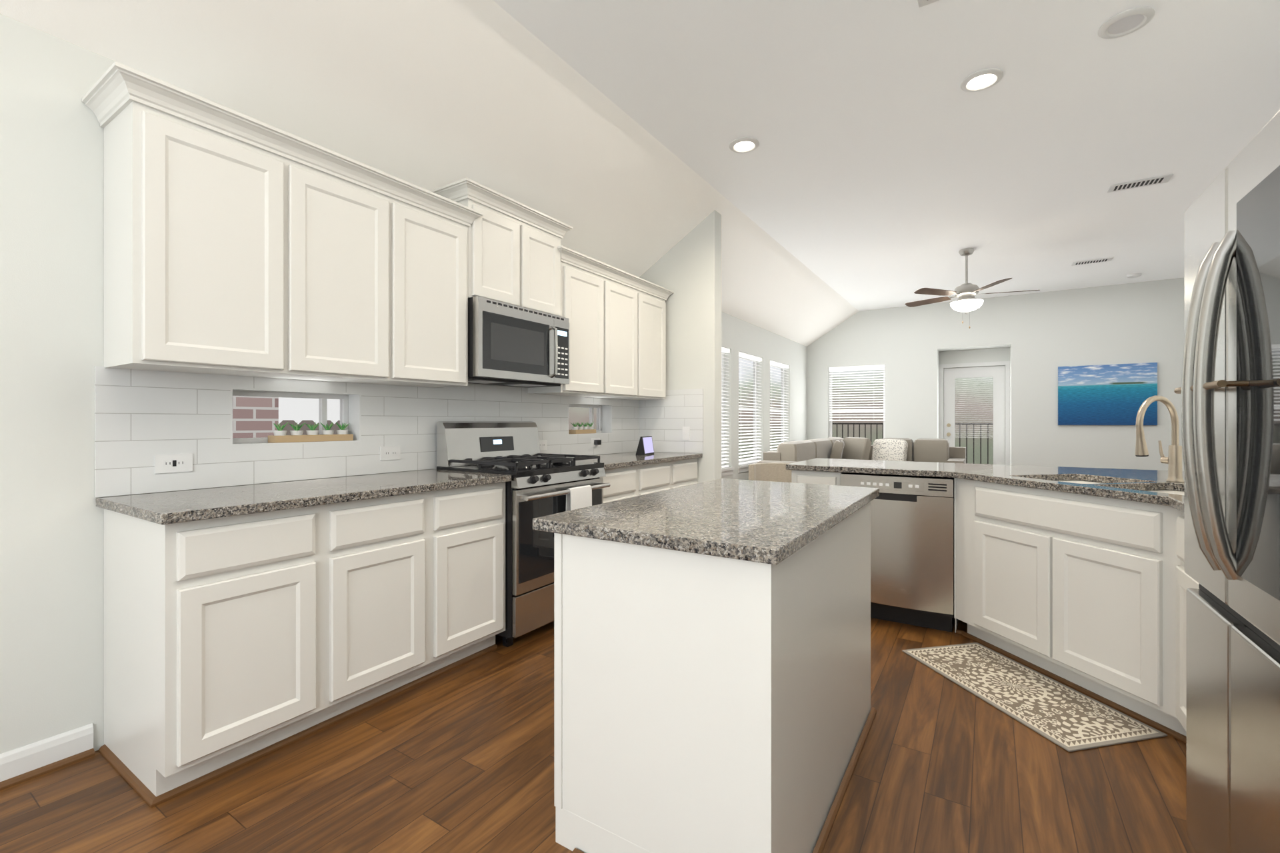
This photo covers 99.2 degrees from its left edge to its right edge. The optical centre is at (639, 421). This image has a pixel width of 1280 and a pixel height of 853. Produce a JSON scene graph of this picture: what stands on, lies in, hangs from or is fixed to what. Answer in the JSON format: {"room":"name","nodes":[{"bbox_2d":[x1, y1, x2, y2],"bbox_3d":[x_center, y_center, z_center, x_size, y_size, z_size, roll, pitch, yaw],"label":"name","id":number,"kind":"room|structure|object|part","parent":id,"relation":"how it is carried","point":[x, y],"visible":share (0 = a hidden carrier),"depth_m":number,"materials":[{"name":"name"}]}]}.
{"room":"kitchen","nodes":[
{"label":"kitchen","id":0,"kind":"room"},
{"bbox_2d":[0,13,806,753],"bbox_3d":[-0.370,-0.080,4.591,0.150,2.540,12.400,0,0,33],"label":"wall","id":1,"kind":"structure","parent":0,"point":[50,361],"depth_m":1.88,"materials":[{"name":"white paint"}]},
{"bbox_2d":[0,723,93,781],"bbox_3d":[-2.764,1.137,0.703,0.014,0.105,2.970,0,0,33],"label":"baseboard","id":2,"kind":"structure","parent":1,"relation":"attached to","point":[23,760],"depth_m":1.84,"materials":[{"name":"white"}]},
{"bbox_2d":[154,453,192,473],"bbox_3d":[-1.834,0.165,2.143,0.006,0.072,0.118,0,0,33],"label":"electrical outlet plate","id":3,"kind":"object","parent":1,"relation":"attached to","point":[173,463],"depth_m":2.14,"materials":[{"name":"white plastic"}]},
{"bbox_2d":[98,67,292,335],"bbox_3d":[-1.687,-0.671,2.088,0.330,0.953,0.466,0,0,33],"label":"upper cabinet","id":4,"kind":"object","parent":1,"relation":"attached to","point":[198,191],"depth_m":1.95,"materials":[{"name":"white wood"}]},
{"bbox_2d":[94,320,335,519],"bbox_3d":[-1.598,-0.003,2.015,0.748,0.554,0.486,0,0,33],"label":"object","id":5,"kind":"object","parent":1,"relation":"attached to","point":[161,388],"depth_m":2.10,"materials":[{"name":"white tile"}]},
{"bbox_2d":[292,134,396,349],"bbox_3d":[-1.439,-0.671,2.476,0.330,0.953,0.454,0,0,33],"label":"upper cabinet","id":6,"kind":"object","parent":1,"relation":"attached to","point":[345,209],"depth_m":2.39,"materials":[{"name":"white wood"}]},
{"bbox_2d":[335,341,441,498],"bbox_3d":[-1.342,-0.003,2.414,0.748,0.554,0.462,0,0,33],"label":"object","id":7,"kind":"object","parent":1,"relation":"attached to","point":[395,395],"depth_m":2.80,"materials":[{"name":"white tile"}]},
{"bbox_2d":[268,422,353,442],"bbox_3d":[-1.586,0.049,2.638,0.071,0.095,0.360,0,0,33],"label":"planter","id":8,"kind":"object","parent":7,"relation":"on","point":[296,435],"visible":1,"depth_m":2.61,"materials":[{"name":"beige wood"}]},
{"bbox_2d":[380,446,400,460],"bbox_3d":[-1.338,0.169,2.918,0.006,0.072,0.115,0,0,33],"label":"electrical outlet plate","id":9,"kind":"object","parent":1,"relation":"attached to","point":[386,453],"depth_m":2.92,"materials":[{"name":"white plastic"}]},
{"bbox_2d":[94,366,703,497],"bbox_3d":[-0.750,-0.003,3.337,0.747,0.554,3.627,0,0,33],"label":"backsplash","id":10,"kind":"structure","parent":1,"relation":"attached to","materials":[{"name":"white tile"}]},
{"bbox_2d":[569,422,595,433],"bbox_3d":[-0.462,0.049,4.394,0.071,0.095,0.260,0,0,33],"label":"planter","id":11,"kind":"object","parent":10,"relation":"in","point":[580,429],"visible":1,"depth_m":4.36,"materials":[{"name":"beige wood"}]},
{"bbox_2d":[232,390,601,443],"bbox_3d":[-1.091,-0.020,3.541,0.040,0.250,2.775,0,0,33],"label":"kitchen window","id":12,"kind":"structure","parent":1,"relation":"in","point":[323,409],"depth_m":2.73,"materials":[{"name":"white plastic"}]},
{"bbox_2d":[396,177,473,357],"bbox_3d":[-1.191,-0.671,2.863,0.330,0.953,0.466,0,0,33],"label":"upper cabinet","id":13,"kind":"object","parent":1,"relation":"attached to","point":[435,233],"depth_m":2.78,"materials":[{"name":"white wood"}]},
{"bbox_2d":[442,354,513,487],"bbox_3d":[-1.100,-0.003,2.791,0.748,0.554,0.434,0,0,33],"label":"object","id":14,"kind":"object","parent":1,"relation":"attached to","point":[462,401],"depth_m":3.29,"materials":[{"name":"white tile"}]},
{"bbox_2d":[436,178,524,307],"bbox_3d":[-0.961,-0.992,3.222,0.330,0.620,0.383,0,0,33],"label":"upper cabinet","id":15,"kind":"object","parent":1,"relation":"attached to","point":[499,219],"depth_m":3.13,"materials":[{"name":"white wood"}]},
{"bbox_2d":[468,296,569,387],"bbox_3d":[-0.808,-0.457,3.352,0.426,0.446,0.758,0,0,33],"label":"microwave","id":16,"kind":"object","parent":15,"relation":"attached to","point":[511,345],"visible":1,"depth_m":3.19,"materials":[{"name":"silver metal"}]},
{"bbox_2d":[539,440,547,450],"bbox_3d":[-0.706,0.169,3.903,0.006,0.072,0.115,0,0,33],"label":"electrical outlet plate","id":17,"kind":"object","parent":1,"relation":"attached to","point":[543,443],"depth_m":3.92,"materials":[{"name":"white plastic"}]},
{"bbox_2d":[524,205,567,317],"bbox_3d":[-0.754,-0.992,3.545,0.330,0.620,0.383,0,0,33],"label":"upper cabinet","id":18,"kind":"object","parent":1,"relation":"attached to","point":[545,259],"depth_m":3.47,"materials":[{"name":"white wood"}]},
{"bbox_2d":[514,370,607,466],"bbox_3d":[-0.760,-0.003,3.321,0.748,0.554,0.826,0,0,33],"label":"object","id":19,"kind":"object","parent":1,"relation":"attached to","point":[547,407],"depth_m":3.99,"materials":[{"name":"white tile"}]},
{"bbox_2d":[567,248,607,375],"bbox_3d":[-0.523,-0.671,3.904,0.330,0.953,0.467,0,0,33],"label":"upper cabinet","id":20,"kind":"object","parent":1,"relation":"attached to","point":[587,277],"depth_m":3.84,"materials":[{"name":"white wood"}]},
{"bbox_2d":[591,438,601,447],"bbox_3d":[-0.347,0.169,4.433,0.040,0.072,0.115,0,0,33],"label":"electrical outlet plate","id":21,"kind":"object","parent":1,"relation":"attached to","point":[595,442],"depth_m":4.41,"materials":[{"name":"white"}]},
{"bbox_2d":[607,264,641,378],"bbox_3d":[-0.275,-0.671,4.292,0.330,0.953,0.455,0,0,33],"label":"upper cabinet","id":22,"kind":"object","parent":1,"relation":"attached to","point":[624,289],"depth_m":4.23,"materials":[{"name":"white wood"}]},
{"bbox_2d":[607,376,647,466],"bbox_3d":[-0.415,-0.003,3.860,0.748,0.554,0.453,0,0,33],"label":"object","id":23,"kind":"object","parent":1,"relation":"attached to","point":[627,398],"depth_m":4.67,"materials":[{"name":"white tile"}]},
{"bbox_2d":[642,280,668,381],"bbox_3d":[-0.026,-0.671,4.680,0.330,0.953,0.467,0,0,33],"label":"upper cabinet","id":24,"kind":"object","parent":1,"relation":"attached to","point":[654,297],"depth_m":4.61,"materials":[{"name":"white wood"}]},
{"bbox_2d":[647,381,679,461],"bbox_3d":[-0.163,-0.003,4.253,0.748,0.554,0.482,0,0,33],"label":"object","id":25,"kind":"object","parent":1,"relation":"attached to","point":[663,404],"depth_m":4.83,"materials":[{"name":"white tile"}]},
{"bbox_2d":[721,346,788,476],"bbox_3d":[1.499,-0.125,7.466,0.165,1.570,3.360,0,0,33],"label":"window blinds","id":26,"kind":"structure","parent":1,"relation":"in","point":[745,463],"depth_m":7.52,"materials":[{"name":"white plastic"}]},
{"bbox_2d":[0,618,1195,852],"bbox_3d":[2.032,1.250,3.289,5.600,0.120,12.800,0,0,33],"label":"floor","id":27,"kind":"structure","parent":0,"point":[459,759],"depth_m":1.77,"materials":[{"name":"brown wood"}]},
{"bbox_2d":[0,748,94,790],"bbox_3d":[-2.751,1.180,0.694,0.018,0.020,2.970,0,0,33],"label":"molding","id":28,"kind":"structure","parent":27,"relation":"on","point":[26,777],"depth_m":1.84,"materials":[{"name":"brown wood"}]},
{"bbox_2d":[98,506,329,807],"bbox_3d":[-1.566,0.751,2.009,0.620,0.878,0.462,0,0,33],"label":"base cabinet","id":29,"kind":"object","parent":27,"relation":"on","point":[250,619],"depth_m":1.82,"materials":[{"name":"white wood"}]},
{"bbox_2d":[96,480,511,527],"bbox_3d":[-1.312,0.291,2.381,0.646,0.034,1.408,0,0,33],"label":"countertop","id":30,"kind":"structure","parent":29,"relation":"on","point":[200,518],"depth_m":1.92,"materials":[{"name":"grey stone"}]},
{"bbox_2d":[330,490,436,725],"bbox_3d":[-1.317,0.751,2.398,0.620,0.878,0.462,0,0,33],"label":"base cabinet","id":31,"kind":"object","parent":27,"relation":"on","point":[383,551],"depth_m":2.24,"materials":[{"name":"white wood"}]},
{"bbox_2d":[436,482,505,675],"bbox_3d":[-1.067,0.751,2.786,0.620,0.878,0.462,0,0,33],"label":"base cabinet","id":32,"kind":"object","parent":27,"relation":"on","point":[471,522],"depth_m":2.62,"materials":[{"name":"white wood"}]},
{"bbox_2d":[436,421,610,647],"bbox_3d":[-0.669,0.594,3.263,0.710,1.192,0.758,0,0,33],"label":"range","id":33,"kind":"object","parent":27,"relation":"on","point":[537,487],"visible":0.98,"depth_m":3.01,"materials":[{"name":"silver metal"}]},
{"bbox_2d":[564,484,592,540],"bbox_3d":[-0.352,0.520,3.140,0.044,0.289,0.191,0,0,33],"label":"towel","id":34,"kind":"object","parent":33,"relation":"hanging from","point":[579,497],"depth_m":3.11,"materials":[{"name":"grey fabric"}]},
{"bbox_2d":[599,466,641,503],"bbox_3d":[-0.398,0.751,3.832,0.620,0.878,0.481,0,0,33],"label":"base cabinet","id":35,"kind":"object","parent":27,"relation":"on","point":[626,483],"depth_m":3.70,"materials":[{"name":"white wood"}]},
{"bbox_2d":[604,456,701,469],"bbox_3d":[-0.127,0.291,4.230,0.646,0.034,1.444,0,0,33],"label":"countertop","id":36,"kind":"structure","parent":35,"relation":"on","point":[691,457],"depth_m":3.96,"materials":[{"name":"grey stone"}]},
{"bbox_2d":[635,436,654,455],"bbox_3d":[0.043,0.199,4.550,0.080,0.150,0.240,0,0,21],"label":"smart display","id":37,"kind":"object","parent":36,"relation":"on","point":[645,446],"visible":1,"depth_m":4.47,"materials":[{"name":"black"}]},
{"bbox_2d":[642,461,673,495],"bbox_3d":[-0.138,0.751,4.237,0.620,0.878,0.482,0,0,33],"label":"base cabinet","id":38,"kind":"object","parent":27,"relation":"on","point":[656,478],"depth_m":4.09,"materials":[{"name":"white wood"}]},
{"bbox_2d":[674,458,697,488],"bbox_3d":[0.122,0.751,4.643,0.620,0.878,0.481,0,0,33],"label":"base cabinet","id":39,"kind":"object","parent":27,"relation":"on","point":[685,473],"depth_m":4.47,"materials":[{"name":"white wood"}]},
{"bbox_2d":[538,494,879,852],"bbox_3d":[0.349,0.751,1.879,0.665,0.878,1.249,0,0,33],"label":"kitchen island","id":40,"kind":"object","parent":27,"relation":"on","point":[713,667],"depth_m":1.39,"materials":[{"name":"white wood"}]},
{"bbox_2d":[532,478,879,561],"bbox_3d":[0.342,0.291,1.897,0.711,0.034,1.293,0,0,33],"label":"island countertop","id":41,"kind":"structure","parent":40,"relation":"on","point":[755,519],"depth_m":1.58,"materials":[{"name":"grey stone"}]},
{"bbox_2d":[748,462,791,482],"bbox_3d":[1.271,0.790,4.845,0.682,0.801,0.682,0,0,33],"label":"chair","id":42,"kind":"object","parent":27,"relation":"on","point":[775,472],"visible":0.12,"depth_m":5.08,"materials":[{"name":"beige fabric"}]},
{"bbox_2d":[756,437,965,463],"bbox_3d":[3.195,0.722,7.514,2.140,0.935,3.210,0,0,33],"label":"sofa","id":43,"kind":"object","parent":27,"relation":"on","point":[923,450],"visible":0.25,"depth_m":8.18,"materials":[{"name":"fabric"}]},
{"bbox_2d":[840,472,954,632],"bbox_3d":[1.623,0.753,3.387,0.592,0.872,0.606,0,0,33],"label":"dishwasher","id":44,"kind":"object","parent":27,"relation":"on","point":[912,550],"visible":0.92,"depth_m":3.10,"materials":[{"name":"silver metal"}]},
{"bbox_2d":[970,516,1055,676],"bbox_3d":[1.808,0.855,2.656,0.307,0.670,0.307,0,0,33],"label":"base cabinet","id":45,"kind":"object","parent":27,"relation":"on","point":[1009,559],"depth_m":2.66,"materials":[{"name":"white wood"}]},
{"bbox_2d":[902,642,1167,751],"bbox_3d":[1.672,1.185,2.435,0.460,0.007,0.880,0,0,-12],"label":"rug","id":46,"kind":"object","parent":27,"relation":"on","point":[1067,719],"visible":0.98,"depth_m":2.31,"materials":[{"name":"beige fabric"}]},
{"bbox_2d":[1047,532,1167,734],"bbox_3d":[1.899,0.855,2.236,0.307,0.670,0.308,0,0,33],"label":"base cabinet","id":47,"kind":"object","parent":27,"relation":"on","point":[1079,580],"depth_m":2.21,"materials":[{"name":"white wood"}]},
{"bbox_2d":[1167,532,1199,743],"bbox_3d":[2.087,0.750,1.525,0.736,0.881,0.574,0,0,33],"label":"base cabinet","id":48,"kind":"object","parent":27,"relation":"on","point":[1178,581],"depth_m":1.96,"materials":[{"name":"white wood"}]},
{"bbox_2d":[786,458,1184,534],"bbox_3d":[1.774,0.292,2.574,2.396,0.033,2.082,0,0,33],"label":"countertop","id":49,"kind":"structure","parent":48,"relation":"on","point":[1115,499],"depth_m":2.62,"materials":[{"name":"grey stone"}]},
{"bbox_2d":[1134,396,1184,482],"bbox_3d":[2.360,0.078,2.476,0.191,0.391,0.210,0,0,33],"label":"faucet","id":50,"kind":"object","parent":49,"relation":"on","point":[1174,460],"depth_m":2.47,"materials":[{"name":"gold metal"}]},
{"bbox_2d":[1174,110,1279,852],"bbox_3d":[1.548,0.299,0.926,0.835,1.782,0.910,0,0,33],"label":"refrigerator","id":51,"kind":"object","parent":27,"relation":"on","point":[1229,390],"visible":1,"depth_m":1.19,"materials":[{"name":"silver metal"}]},
{"bbox_3d":[1.304,-0.035,1.240,0.084,0.764,0.124,0,0,33],"label":"handle","id":52,"kind":"part","parent":51,"relation":"part of","materials":[{"name":"silver metal"}]},
{"bbox_3d":[1.285,-0.008,1.095,0.085,0.925,0.910,0,0,33],"label":"panel","id":53,"kind":"part","parent":51,"relation":"part of","materials":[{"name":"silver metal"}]},
{"bbox_2d":[0,0,1279,346],"bbox_3d":[2.032,-1.655,3.289,5.600,0.650,12.800,0,0,33],"label":"ceiling","id":54,"kind":"structure","parent":0,"point":[888,163],"depth_m":3.11,"materials":[{"name":"white paint"}]},
{"bbox_2d":[729,137,759,153],"bbox_3d":[0.699,-1.852,3.656,0.200,0.015,0.200,0,0,33],"label":"recessed light","id":55,"kind":"object","parent":54,"relation":"in","point":[743,145],"visible":1,"depth_m":3.64,"materials":[{"name":"white plastic"}]},
{"bbox_2d":[917,0,939,7],"bbox_3d":[1.357,-1.855,2.272,0.360,0.008,0.160,0,0,33],"label":"ceiling vent","id":56,"kind":"object","parent":54,"relation":"in","point":[922,3],"visible":1,"depth_m":2.40,"materials":[{"name":"white"}]},
{"bbox_2d":[904,248,1039,328],"bbox_3d":[3.568,-1.427,5.926,1.277,0.864,1.248,0,0,33],"label":"ceiling fan","id":57,"kind":"object","parent":54,"relation":"hanging from","point":[965,294],"visible":1,"depth_m":5.83,"materials":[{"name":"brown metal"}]},
{"bbox_2d":[960,68,1003,91],"bbox_3d":[1.857,-1.852,2.961,0.200,0.015,0.200,0,0,33],"label":"recessed light","id":58,"kind":"object","parent":54,"relation":"in","point":[982,80],"visible":1,"depth_m":2.95,"materials":[{"name":"white plastic"}]},
{"bbox_2d":[1071,257,1113,265],"bbox_3d":[5.242,-1.855,6.315,0.360,0.008,0.160,0,0,33],"label":"ceiling vent","id":59,"kind":"object","parent":54,"relation":"in","point":[1092,261],"visible":1,"depth_m":6.30,"materials":[{"name":"white metal"}]},
{"bbox_2d":[1098,6,1155,38],"bbox_3d":[2.262,-1.852,2.536,0.200,0.015,0.200,0,0,33],"label":"recessed light","id":60,"kind":"object","parent":54,"relation":"in","point":[1127,22],"visible":1,"depth_m":2.53,"materials":[{"name":"white plastic"}]},
{"bbox_2d":[1126,273,1141,277],"bbox_3d":[6.247,-1.842,6.882,0.140,0.034,0.140,0,0,33],"label":"smoke detector","id":61,"kind":"object","parent":54,"relation":"attached to","point":[1134,275],"visible":1,"depth_m":6.84,"materials":[{"name":"white plastic"}]},
{"bbox_2d":[1107,174,1173,192],"bbox_3d":[3.893,-1.855,4.246,0.360,0.008,0.160,0,0,33],"label":"ceiling vent","id":62,"kind":"object","parent":54,"relation":"in","point":[1141,183],"visible":1,"depth_m":4.23,"materials":[{"name":"white metal"}]},
{"bbox_2d":[639,210,721,483],"bbox_3d":[0.350,-0.312,4.871,0.760,3.003,0.140,0,0,33],"label":"wall","id":63,"kind":"structure","parent":0,"point":[687,269],"depth_m":4.69,"materials":[{"name":"white paint"}]},
{"bbox_2d":[682,426,689,439],"bbox_3d":[0.401,0.102,4.738,0.070,0.115,0.008,0,0,33],"label":"electrical outlet plate","id":64,"kind":"object","parent":63,"relation":"attached to","point":[686,430],"depth_m":4.74,"materials":[{"name":"white plastic"}]},
{"bbox_2d":[679,388,703,458],"bbox_3d":[0.098,-0.003,4.660,0.748,0.554,0.484,0,0,33],"label":"backsplash","id":65,"kind":"structure","parent":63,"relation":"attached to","point":[691,401],"depth_m":4.71,"materials":[{"name":"white tile"}]},
{"bbox_2d":[806,277,1184,471],"bbox_3d":[5.329,-0.345,8.433,5.300,3.070,0.520,0,0,33],"label":"wall","id":66,"kind":"structure","parent":0,"point":[1036,340],"depth_m":7.89,"materials":[{"name":"white paint"}]},
{"bbox_2d":[828,364,885,443],"bbox_3d":[3.676,-0.140,9.246,0.980,1.600,0.165,0,0,33],"label":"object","id":67,"kind":"structure","parent":66,"relation":"in","point":[831,370],"depth_m":9.24,"materials":[{"name":"white plastic"}]},
{"bbox_2d":[939,361,1009,465],"bbox_3d":[5.295,0.130,8.640,0.960,2.120,0.117,0,0,33],"label":"door","id":68,"kind":"structure","parent":66,"relation":"attached to","point":[1000,375],"depth_m":8.56,"materials":[{"name":"white wood"}]},
{"bbox_2d":[1058,362,1157,425],"bbox_3d":[6.363,-0.363,7.439,1.035,0.825,0.032,0,0,33],"label":"picture","id":69,"kind":"object","parent":66,"relation":"attached to","point":[1113,395],"visible":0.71,"depth_m":7.42},
{"label":"outside","id":70,"kind":"structure","parent":0,"visible":0},
{"bbox_2d":[568,358,993,464],"bbox_3d":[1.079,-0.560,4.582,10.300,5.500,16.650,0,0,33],"label":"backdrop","id":71,"kind":"structure","parent":70,"point":[972,419],"depth_m":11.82,"materials":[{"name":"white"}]},
{"bbox_2d":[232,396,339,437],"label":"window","id":72,"kind":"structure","parent":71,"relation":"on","point":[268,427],"depth_m":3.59,"materials":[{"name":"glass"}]},
{"bbox_2d":[832,423,993,463],"bbox_3d":[5.515,0.610,10.392,4.500,1.160,0.020,0,0,33],"label":"railing","id":73,"kind":"object","parent":71,"relation":"on","point":[877,424],"depth_m":10.10,"materials":[{"name":"black metal"}]}
]}

